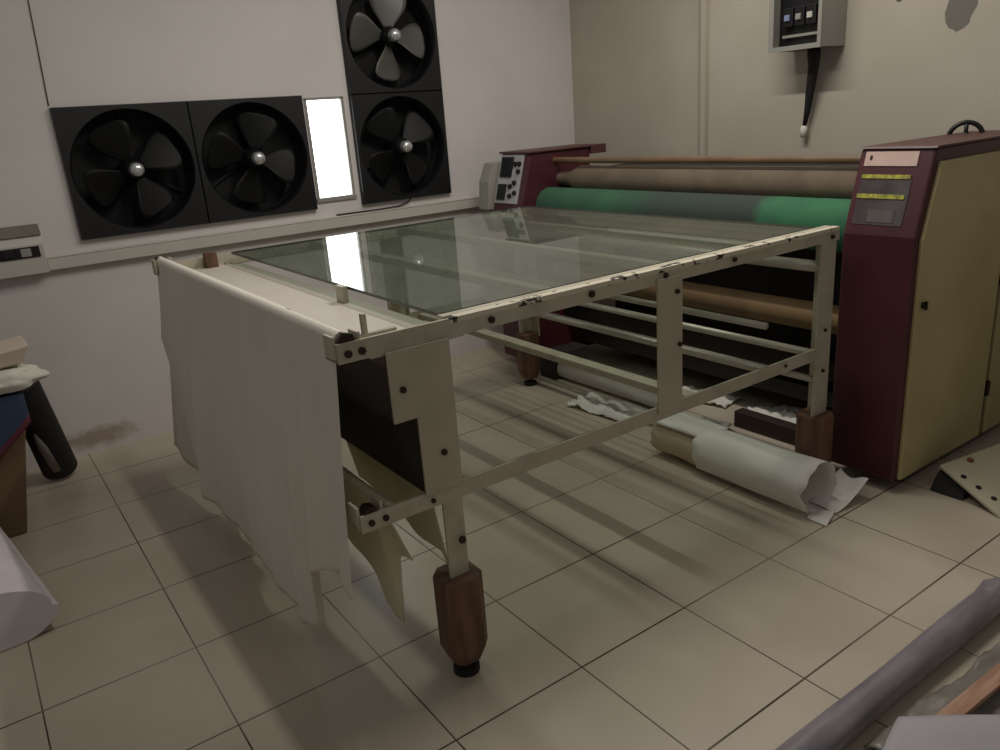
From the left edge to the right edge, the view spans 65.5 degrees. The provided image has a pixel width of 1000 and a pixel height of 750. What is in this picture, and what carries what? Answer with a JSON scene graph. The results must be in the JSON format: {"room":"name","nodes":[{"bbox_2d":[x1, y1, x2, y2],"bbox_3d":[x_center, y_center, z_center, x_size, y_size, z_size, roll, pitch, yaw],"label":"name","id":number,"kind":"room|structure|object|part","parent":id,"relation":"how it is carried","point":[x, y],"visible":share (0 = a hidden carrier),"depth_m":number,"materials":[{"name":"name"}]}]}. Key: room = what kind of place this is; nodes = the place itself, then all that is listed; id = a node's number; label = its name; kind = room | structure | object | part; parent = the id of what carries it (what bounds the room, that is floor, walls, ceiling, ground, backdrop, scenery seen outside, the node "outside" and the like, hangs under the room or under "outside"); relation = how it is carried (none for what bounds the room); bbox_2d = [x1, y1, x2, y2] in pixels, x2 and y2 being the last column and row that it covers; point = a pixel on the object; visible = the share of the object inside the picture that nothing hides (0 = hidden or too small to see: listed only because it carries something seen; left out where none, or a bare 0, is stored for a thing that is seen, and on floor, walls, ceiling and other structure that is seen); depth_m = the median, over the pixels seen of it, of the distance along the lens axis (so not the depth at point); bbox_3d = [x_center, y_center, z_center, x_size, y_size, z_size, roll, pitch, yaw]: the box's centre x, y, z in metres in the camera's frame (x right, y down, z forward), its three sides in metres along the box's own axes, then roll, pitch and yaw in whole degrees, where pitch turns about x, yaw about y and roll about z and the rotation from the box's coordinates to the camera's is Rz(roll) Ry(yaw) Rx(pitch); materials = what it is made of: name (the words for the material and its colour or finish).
{"room":"print shop","nodes":[
{"label":"print shop","id":0,"kind":"room"},
{"bbox_2d":[0,0,574,469],"bbox_3d":[-1.766,-1.080,3.700,5.390,2.800,0.200,-16,22,-32],"label":"wall","id":1,"kind":"structure","parent":0,"point":[506,65],"depth_m":3.80,"materials":[{"name":"white paint"}]},
{"bbox_2d":[0,224,49,279],"bbox_3d":[-2.171,-0.525,3.380,0.336,0.217,0.073,-16,22,-32],"label":"box","id":2,"kind":"object","parent":1,"relation":"attached to","point":[22,253],"visible":1,"depth_m":3.40,"materials":[{"name":"white plastic"}]},
{"bbox_2d":[2,251,13,259],"bbox_3d":[-2.132,-0.519,3.369,0.040,0.035,0.007,-16,22,-32],"label":"socket","id":3,"kind":"object","parent":2,"relation":"attached to","point":[6,255],"depth_m":3.37,"materials":[{"name":"black plastic"}]},
{"bbox_3d":[-2.182,-0.607,3.360,0.336,0.046,0.058,-16,22,-32],"label":"lid","id":4,"kind":"part","parent":2,"relation":"part of","materials":[{"name":"grey plastic"}]},
{"bbox_2d":[20,248,31,257],"bbox_3d":[-2.076,-0.535,3.406,0.040,0.035,0.007,-16,22,-32],"label":"socket","id":5,"kind":"object","parent":2,"relation":"attached to","point":[24,252],"depth_m":3.40,"materials":[{"name":"white plastic"}]},
{"bbox_2d":[28,0,48,105],"bbox_3d":[-1.987,-1.508,3.288,0.024,0.700,0.004,-16,22,-32],"label":"wire","id":6,"kind":"object","parent":1,"relation":"attached to","point":[28,0],"visible":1,"depth_m":3.33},
{"bbox_2d":[50,101,208,239],"bbox_3d":[-1.725,-0.967,3.656,0.577,0.577,0.207,-16,22,-32],"label":"exhaust fan","id":7,"kind":"object","parent":1,"relation":"attached to","point":[129,168],"visible":0.98,"depth_m":3.67,"materials":[{"name":"black plastic"}]},
{"bbox_3d":[-1.825,-0.865,3.613,0.066,0.182,0.196,13,25,42],"label":"blade","id":8,"kind":"part","parent":7,"relation":"part of","materials":[{"name":"black plastic"}]},
{"bbox_3d":[-1.799,-1.072,3.585,0.193,0.192,0.034,-10,19,-15],"label":"blade","id":9,"kind":"part","parent":7,"relation":"part of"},
{"bbox_3d":[-1.662,-0.866,3.742,0.034,0.192,0.193,9,23,36],"label":"blade","id":10,"kind":"part","parent":7,"relation":"part of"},
{"bbox_3d":[-1.627,-1.070,3.703,0.196,0.182,0.066,-12,20,-21],"label":"blade","id":11,"kind":"part","parent":7,"relation":"part of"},
{"bbox_2d":[186,95,317,223],"bbox_3d":[-1.256,-1.104,3.964,0.577,0.577,0.207,-16,22,-32],"label":"exhaust fan","id":12,"kind":"object","parent":1,"relation":"attached to","point":[253,154],"visible":1,"depth_m":3.97,"materials":[{"name":"black plastic"}]},
{"bbox_3d":[-1.382,-1.107,3.872,0.190,0.190,0.074,-45,34,-18],"label":"blade","id":13,"kind":"part","parent":12,"relation":"part of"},
{"bbox_3d":[-1.281,-0.969,3.977,0.025,0.187,0.198,9,22,35],"label":"blade","id":14,"kind":"part","parent":12,"relation":"part of","materials":[{"name":"black plastic"}]},
{"bbox_3d":[-1.226,-1.238,3.943,0.198,0.187,0.025,-9,19,-15],"label":"blade","id":15,"kind":"part","parent":12,"relation":"part of","materials":[{"name":"black plastic"}]},
{"bbox_3d":[-1.131,-1.102,4.058,0.190,0.190,0.074,-45,34,-18],"label":"blade","id":16,"kind":"part","parent":12,"relation":"part of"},
{"bbox_2d":[46,196,478,270],"bbox_3d":[-1.017,-0.801,4.176,2.520,0.060,0.041,-16,22,-32],"label":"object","id":17,"kind":"structure","parent":1,"relation":"attached to","point":[63,261],"depth_m":3.98,"materials":[{"name":"white plastic"}]},
{"bbox_2d":[336,198,411,215],"bbox_3d":[-0.700,-0.952,4.378,0.482,0.052,0.010,-16,22,-32],"label":"power cord","id":18,"kind":"object","parent":17,"relation":"on","point":[410,198],"visible":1,"depth_m":4.38,"materials":[{"name":"black rubber"}]},
{"bbox_2d":[303,96,356,202],"bbox_3d":[-0.921,-1.212,4.184,0.230,0.535,0.062,-16,22,-32],"label":"window","id":19,"kind":"structure","parent":1,"relation":"in","point":[325,116],"depth_m":4.18,"materials":[{"name":"white glass"}]},
{"bbox_2d":[336,0,441,94],"bbox_3d":[-0.609,-1.844,4.237,0.577,0.577,0.207,-16,22,-32],"label":"exhaust fan","id":20,"kind":"object","parent":1,"relation":"attached to","point":[389,46],"visible":0.98,"depth_m":4.28,"materials":[{"name":"black plastic"}]},
{"bbox_3d":[-0.738,-1.825,4.150,0.190,0.190,0.074,-52,36,-13],"label":"blade","id":21,"kind":"part","parent":20,"relation":"part of","materials":[{"name":"black plastic"}]},
{"bbox_3d":[-0.601,-1.976,4.205,0.201,0.185,0.019,-9,19,-13],"label":"blade","id":22,"kind":"part","parent":20,"relation":"part of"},
{"bbox_3d":[-0.616,-1.712,4.267,0.019,0.185,0.201,8,22,34],"label":"blade","id":23,"kind":"part","parent":20,"relation":"part of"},
{"bbox_3d":[-0.483,-1.864,4.327,0.190,0.190,0.074,-52,36,-13],"label":"blade","id":24,"kind":"part","parent":20,"relation":"part of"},
{"bbox_2d":[348,90,450,204],"bbox_3d":[-0.568,-1.298,4.418,0.577,0.577,0.207,-16,22,-32],"label":"exhaust fan","id":25,"kind":"object","parent":1,"relation":"attached to","point":[400,139],"visible":0.99,"depth_m":4.44,"materials":[{"name":"black plastic"}]},
{"bbox_3d":[-0.664,-1.389,4.337,0.188,0.192,0.045,-9,19,-15],"label":"blade","id":26,"kind":"part","parent":25,"relation":"part of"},
{"bbox_3d":[-0.658,-1.174,4.386,0.059,0.184,0.197,12,24,40],"label":"blade","id":27,"kind":"part","parent":25,"relation":"part of","materials":[{"name":"black plastic"}]},
{"bbox_3d":[-0.485,-1.212,4.518,0.045,0.192,0.188,9,23,35],"label":"blade","id":28,"kind":"part","parent":25,"relation":"part of","materials":[{"name":"black plastic"}]},
{"bbox_3d":[-0.477,-1.421,4.451,0.197,0.184,0.059,-11,19,-20],"label":"blade","id":29,"kind":"part","parent":25,"relation":"part of","materials":[{"name":"black plastic"}]},
{"bbox_2d":[0,344,999,749],"bbox_3d":[-0.039,0.825,2.109,5.590,0.060,5.525,-16,22,-32],"label":"floor","id":30,"kind":"structure","parent":0,"point":[637,596],"depth_m":2.36,"materials":[{"name":"tile"}]},
{"bbox_2d":[0,430,26,537],"bbox_3d":[-2.248,0.387,3.048,0.713,0.499,0.549,-16,22,-32],"label":"carton","id":31,"kind":"object","parent":30,"relation":"on","point":[13,487],"visible":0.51,"depth_m":2.99,"materials":[{"name":"brown cardboard"}]},
{"bbox_2d":[0,390,30,458],"bbox_3d":[-2.217,0.208,2.941,0.736,0.260,0.538,-16,22,-32],"label":"cloth","id":32,"kind":"object","parent":31,"relation":"on","point":[15,418],"visible":0.72,"depth_m":2.90,"materials":[{"name":"blue fabric"}]},
{"bbox_2d":[0,364,49,394],"bbox_3d":[-1.877,0.018,2.911,0.333,0.086,0.181,-16,22,-32],"label":"crumpled cloth","id":33,"kind":"object","parent":32,"relation":"on","point":[20,377],"visible":0.96,"depth_m":2.89,"materials":[{"name":"white fabric"}]},
{"bbox_2d":[0,363,24,369],"bbox_3d":[-1.893,-0.024,2.948,0.151,0.089,0.125,-8,19,-10],"label":"cloth bundle","id":34,"kind":"object","parent":33,"relation":"on","point":[13,366],"visible":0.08,"depth_m":2.93,"materials":[{"name":"white fabric"}]},
{"bbox_2d":[0,336,27,368],"bbox_3d":[-1.965,-0.046,2.873,0.392,0.079,0.266,-16,22,-32],"label":"folded paper","id":35,"kind":"object","parent":33,"relation":"on","point":[12,350],"visible":1,"depth_m":2.90,"materials":[{"name":"beige paper"}]},
{"bbox_2d":[0,527,59,651],"bbox_3d":[-1.770,0.674,2.562,0.367,0.185,0.795,-20,24,-40],"label":"roll","id":36,"kind":"object","parent":30,"relation":"on","point":[27,607],"visible":1,"depth_m":2.37,"materials":[{"name":"white paper"}]},
{"bbox_2d":[22,380,77,479],"bbox_3d":[-2.009,0.232,3.406,0.147,0.508,0.285,-7,18,-9],"label":"tube","id":37,"kind":"object","parent":30,"relation":"on","point":[46,439],"visible":0.88,"depth_m":3.38,"materials":[{"name":"plastic"}]},
{"bbox_2d":[151,215,839,677],"bbox_3d":[-0.075,-0.026,2.997,1.867,1.000,1.848,-16,22,-32],"label":"table","id":38,"kind":"object","parent":30,"relation":"on","point":[396,399],"visible":0.74,"depth_m":2.26,"materials":[{"name":"beige paint"}]},
{"bbox_2d":[156,256,352,626],"bbox_3d":[-0.915,0.147,2.600,0.121,0.949,1.990,-16,22,-32],"label":"cloth","id":39,"kind":"object","parent":38,"relation":"on","point":[254,389],"visible":0.99,"depth_m":2.26,"materials":[{"name":"fabric"}]},
{"bbox_3d":[-0.569,-0.623,3.488,1.860,0.038,0.056,-16,22,-32],"label":"rail","id":40,"kind":"part","parent":38,"relation":"part of","materials":[{"name":"white metal"}]},
{"bbox_3d":[-0.678,-0.250,2.457,0.245,0.005,1.697,-16,22,-32],"label":"plate","id":41,"kind":"part","parent":38,"relation":"part of","materials":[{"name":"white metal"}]},
{"bbox_2d":[343,468,412,622],"bbox_3d":[-0.416,0.422,2.163,0.060,0.401,0.620,-16,22,-32],"label":"cloth remnant","id":42,"kind":"object","parent":38,"relation":"hanging from","point":[383,548],"visible":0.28,"depth_m":2.00,"materials":[{"name":"fabric"}]},
{"bbox_3d":[-0.300,-0.092,1.843,0.120,0.024,0.015,-16,22,-32],"label":"guide arm","id":43,"kind":"part","parent":38,"relation":"part of","materials":[{"name":"beige paint"}]},
{"bbox_3d":[-0.710,-0.061,2.485,0.064,0.358,1.705,-16,22,-32],"label":"housing panel","id":44,"kind":"part","parent":38,"relation":"part of","materials":[{"name":"metal"}]},
{"bbox_3d":[-0.487,-0.453,3.607,0.102,0.405,0.030,-16,22,-32],"label":"post","id":45,"kind":"part","parent":38,"relation":"part of","materials":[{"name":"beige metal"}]},
{"bbox_2d":[347,441,447,564],"bbox_3d":[-0.298,0.336,2.169,0.038,0.246,0.500,-16,22,-32],"label":"flap","id":46,"kind":"object","parent":38,"relation":"on","point":[382,479],"visible":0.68,"depth_m":2.12,"materials":[{"name":"fabric"}]},
{"bbox_3d":[-0.174,0.110,1.832,0.165,0.375,0.006,-16,22,-32],"label":"cheek plate","id":47,"kind":"part","parent":38,"relation":"part of","materials":[{"name":"beige metal"}]},
{"bbox_3d":[-0.138,0.220,1.925,0.056,0.655,0.048,-16,22,-32],"label":"leg","id":48,"kind":"part","parent":38,"relation":"part of","materials":[{"name":"beige paint"}]},
{"bbox_3d":[-0.566,-0.230,3.606,1.807,0.045,0.044,-16,22,-32],"label":"rail","id":49,"kind":"part","parent":38,"relation":"part of","materials":[{"name":"white metal"}]},
{"bbox_2d":[231,206,815,315],"bbox_3d":[0.001,-0.499,2.904,1.517,0.009,1.620,-16,22,-32],"label":"sheet","id":50,"kind":"object","parent":38,"relation":"on","point":[526,213],"visible":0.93,"depth_m":3.40,"materials":[{"name":"clear glass"}]},
{"bbox_3d":[0.137,-0.520,4.097,0.085,0.655,0.072,-16,22,-32],"label":"leg","id":51,"kind":"part","parent":38,"relation":"part of","materials":[{"name":"beige paint"}]},
{"bbox_3d":[0.391,-0.270,2.185,1.860,0.045,0.056,-16,22,-32],"label":"rail","id":52,"kind":"part","parent":38,"relation":"part of","materials":[{"name":"white metal"}]},
{"bbox_3d":[0.401,0.130,2.294,1.807,0.045,0.044,-16,22,-32],"label":"rail","id":53,"kind":"part","parent":38,"relation":"part of","materials":[{"name":"white metal"}]},
{"bbox_3d":[0.486,-0.090,2.286,0.102,0.405,0.040,-16,22,-32],"label":"post","id":54,"kind":"part","parent":38,"relation":"part of","materials":[{"name":"beige metal"}]},
{"bbox_3d":[1.120,-0.154,2.764,0.085,0.655,0.072,-16,22,-32],"label":"leg","id":55,"kind":"part","parent":38,"relation":"part of","materials":[{"name":"beige paint"}]},
{"bbox_2d":[537,375,609,401],"bbox_3d":[0.386,0.072,4.160,0.025,0.014,0.620,-16,22,-32],"label":"batten","id":56,"kind":"object","parent":30,"relation":"on","point":[540,377],"visible":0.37,"depth_m":4.20,"materials":[{"name":"beige paint"}]},
{"bbox_2d":[557,363,656,407],"bbox_3d":[0.588,0.033,4.056,0.130,0.124,0.800,-16,22,-32],"label":"roll","id":57,"kind":"object","parent":30,"relation":"on","point":[632,393],"visible":0.43,"depth_m":4.00,"materials":[{"name":"white paper"}]},
{"bbox_2d":[567,392,648,420],"bbox_3d":[0.549,0.151,3.830,0.201,0.045,0.421,-19,23,-37],"label":"paper sheet","id":58,"kind":"object","parent":30,"relation":"on","point":[592,402],"visible":0.9,"depth_m":3.83,"materials":[{"name":"white paper"}]},
{"bbox_2d":[682,385,740,407],"bbox_3d":[1.014,0.091,3.902,0.341,0.046,0.161,13,25,42],"label":"paper scrap","id":59,"kind":"object","parent":30,"relation":"on","point":[728,399],"visible":0.44,"depth_m":3.83,"materials":[{"name":"white paper"}]},
{"bbox_2d":[701,417,730,426],"bbox_3d":[0.886,0.234,3.541,0.260,0.022,0.240,8,22,34],"label":"paper scrap","id":60,"kind":"object","parent":30,"relation":"on","point":[720,422],"visible":0.09,"depth_m":3.56,"materials":[{"name":"white paper"}]},
{"bbox_2d":[479,120,999,480],"bbox_3d":[0.996,-0.534,3.852,0.905,1.272,2.568,-16,22,-32],"label":"machine","id":61,"kind":"object","parent":30,"relation":"on","point":[914,371],"visible":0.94,"depth_m":2.98,"materials":[{"name":"red metal"}]},
{"bbox_3d":[0.053,-1.091,4.333,0.084,0.259,0.210,-16,22,-32],"label":"control panel","id":62,"kind":"part","parent":61,"relation":"part of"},
{"bbox_3d":[0.851,-0.984,3.556,0.032,0.032,1.900,-16,22,-32],"label":"rod","id":63,"kind":"part","parent":61,"relation":"part of","materials":[{"name":"brown metal"}]},
{"bbox_3d":[1.298,-0.589,2.645,0.050,0.153,0.175,-16,22,-32],"label":"instrument panel","id":64,"kind":"part","parent":61,"relation":"part of","materials":[{"name":"grey metal"}]},
{"bbox_3d":[1.321,-0.729,2.622,0.020,0.048,0.183,-16,22,-32],"label":"label plate","id":65,"kind":"part","parent":61,"relation":"part of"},
{"bbox_3d":[1.653,-0.218,2.821,0.597,1.120,0.016,-16,22,-32],"label":"door","id":66,"kind":"part","parent":61,"relation":"part of","materials":[{"name":"beige metal"}]},
{"bbox_3d":[2.003,-0.321,3.050,0.205,1.120,0.016,-16,22,-32],"label":"panel","id":67,"kind":"part","parent":61,"relation":"part of","materials":[{"name":"beige metal"}]},
{"bbox_2d":[650,412,867,526],"bbox_3d":[0.970,0.309,3.029,0.307,0.196,0.845,-16,22,-32],"label":"paper roll","id":68,"kind":"object","parent":30,"relation":"on","point":[810,485],"visible":0.96,"depth_m":2.86,"materials":[{"name":"white paper"}]},
{"bbox_2d":[747,405,804,423],"bbox_3d":[1.301,0.180,3.579,0.301,0.040,0.221,1,19,15],"label":"paper scrap","id":69,"kind":"object","parent":30,"relation":"on","point":[786,413],"visible":0.44,"depth_m":3.62,"materials":[{"name":"white paper"}]},
{"bbox_2d":[775,577,999,749],"bbox_3d":[0.965,0.739,1.899,1.087,0.089,0.096,-16,22,-32],"label":"roll","id":70,"kind":"object","parent":30,"relation":"on","point":[836,727],"visible":1,"depth_m":1.87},
{"bbox_2d":[864,641,999,749],"bbox_3d":[1.195,0.783,1.798,0.699,0.029,0.312,-15,21,-29],"label":"plastic film","id":71,"kind":"object","parent":30,"relation":"on","point":[933,702],"visible":0.39,"depth_m":1.86,"materials":[{"name":"plastic"}]},
{"bbox_2d":[935,662,999,714],"bbox_3d":[1.218,0.725,1.887,0.561,0.014,0.040,-15,21,-30],"label":"batten","id":72,"kind":"object","parent":71,"relation":"on","point":[988,684],"visible":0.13,"depth_m":1.82,"materials":[{"name":"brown wood"}]},
{"bbox_2d":[882,714,999,749],"bbox_3d":[1.062,0.821,1.585,0.830,0.023,0.335,-2,18,6],"label":"paper","id":73,"kind":"object","parent":30,"relation":"on","point":[974,731],"visible":1,"depth_m":1.70,"materials":[{"name":"white paper"}]},
{"bbox_2d":[930,470,970,499],"bbox_3d":[1.698,0.376,2.857,0.218,0.069,0.119,-16,22,-32],"label":"support block","id":74,"kind":"object","parent":30,"relation":"on","point":[943,483],"visible":0.43,"depth_m":2.81,"materials":[{"name":"black rubber"}]},
{"bbox_2d":[939,443,999,518],"bbox_3d":[1.812,0.367,2.773,0.360,0.133,0.264,-10,19,-18],"label":"steel plate","id":75,"kind":"object","parent":74,"relation":"on","point":[978,473],"visible":1,"depth_m":2.78,"materials":[{"name":"beige metal"}]},
{"bbox_2d":[569,0,999,423],"bbox_3d":[2.046,-1.172,3.098,0.200,2.800,5.525,-16,22,-32],"label":"wall","id":76,"kind":"structure","parent":0,"point":[904,70],"depth_m":3.87,"materials":[{"name":"beige paint"}]},
{"bbox_2d":[698,0,709,155],"bbox_3d":[1.094,-1.462,4.195,0.036,2.800,0.054,-16,22,-32],"label":"trim","id":77,"kind":"structure","parent":76,"relation":"attached to","point":[704,5],"depth_m":4.14,"materials":[{"name":"paint"}]},
{"bbox_2d":[768,0,847,52],"bbox_3d":[1.385,-1.726,3.484,0.196,0.498,0.269,-16,22,-32],"label":"box","id":78,"kind":"object","parent":76,"relation":"attached to","point":[794,25],"visible":1,"depth_m":3.49,"materials":[{"name":"grey plastic"}]},
{"bbox_3d":[1.365,-1.721,3.471,0.015,0.475,0.243,-16,22,-32],"label":"plate","id":79,"kind":"part","parent":78,"relation":"part of","materials":[{"name":"black plastic"}]},
{"bbox_3d":[1.367,-1.539,3.516,0.018,0.011,0.193,-16,22,-32],"label":"terminal rail","id":80,"kind":"part","parent":78,"relation":"part of","materials":[{"name":"silver metal"}]},
{"bbox_2d":[800,48,820,137],"bbox_3d":[1.452,-1.317,3.636,0.060,0.395,0.134,-1,19,10],"label":"cable bundle","id":81,"kind":"object","parent":78,"relation":"hanging from","point":[813,55],"visible":0.99,"depth_m":3.61,"materials":[{"name":"black plastic"}]}
]}

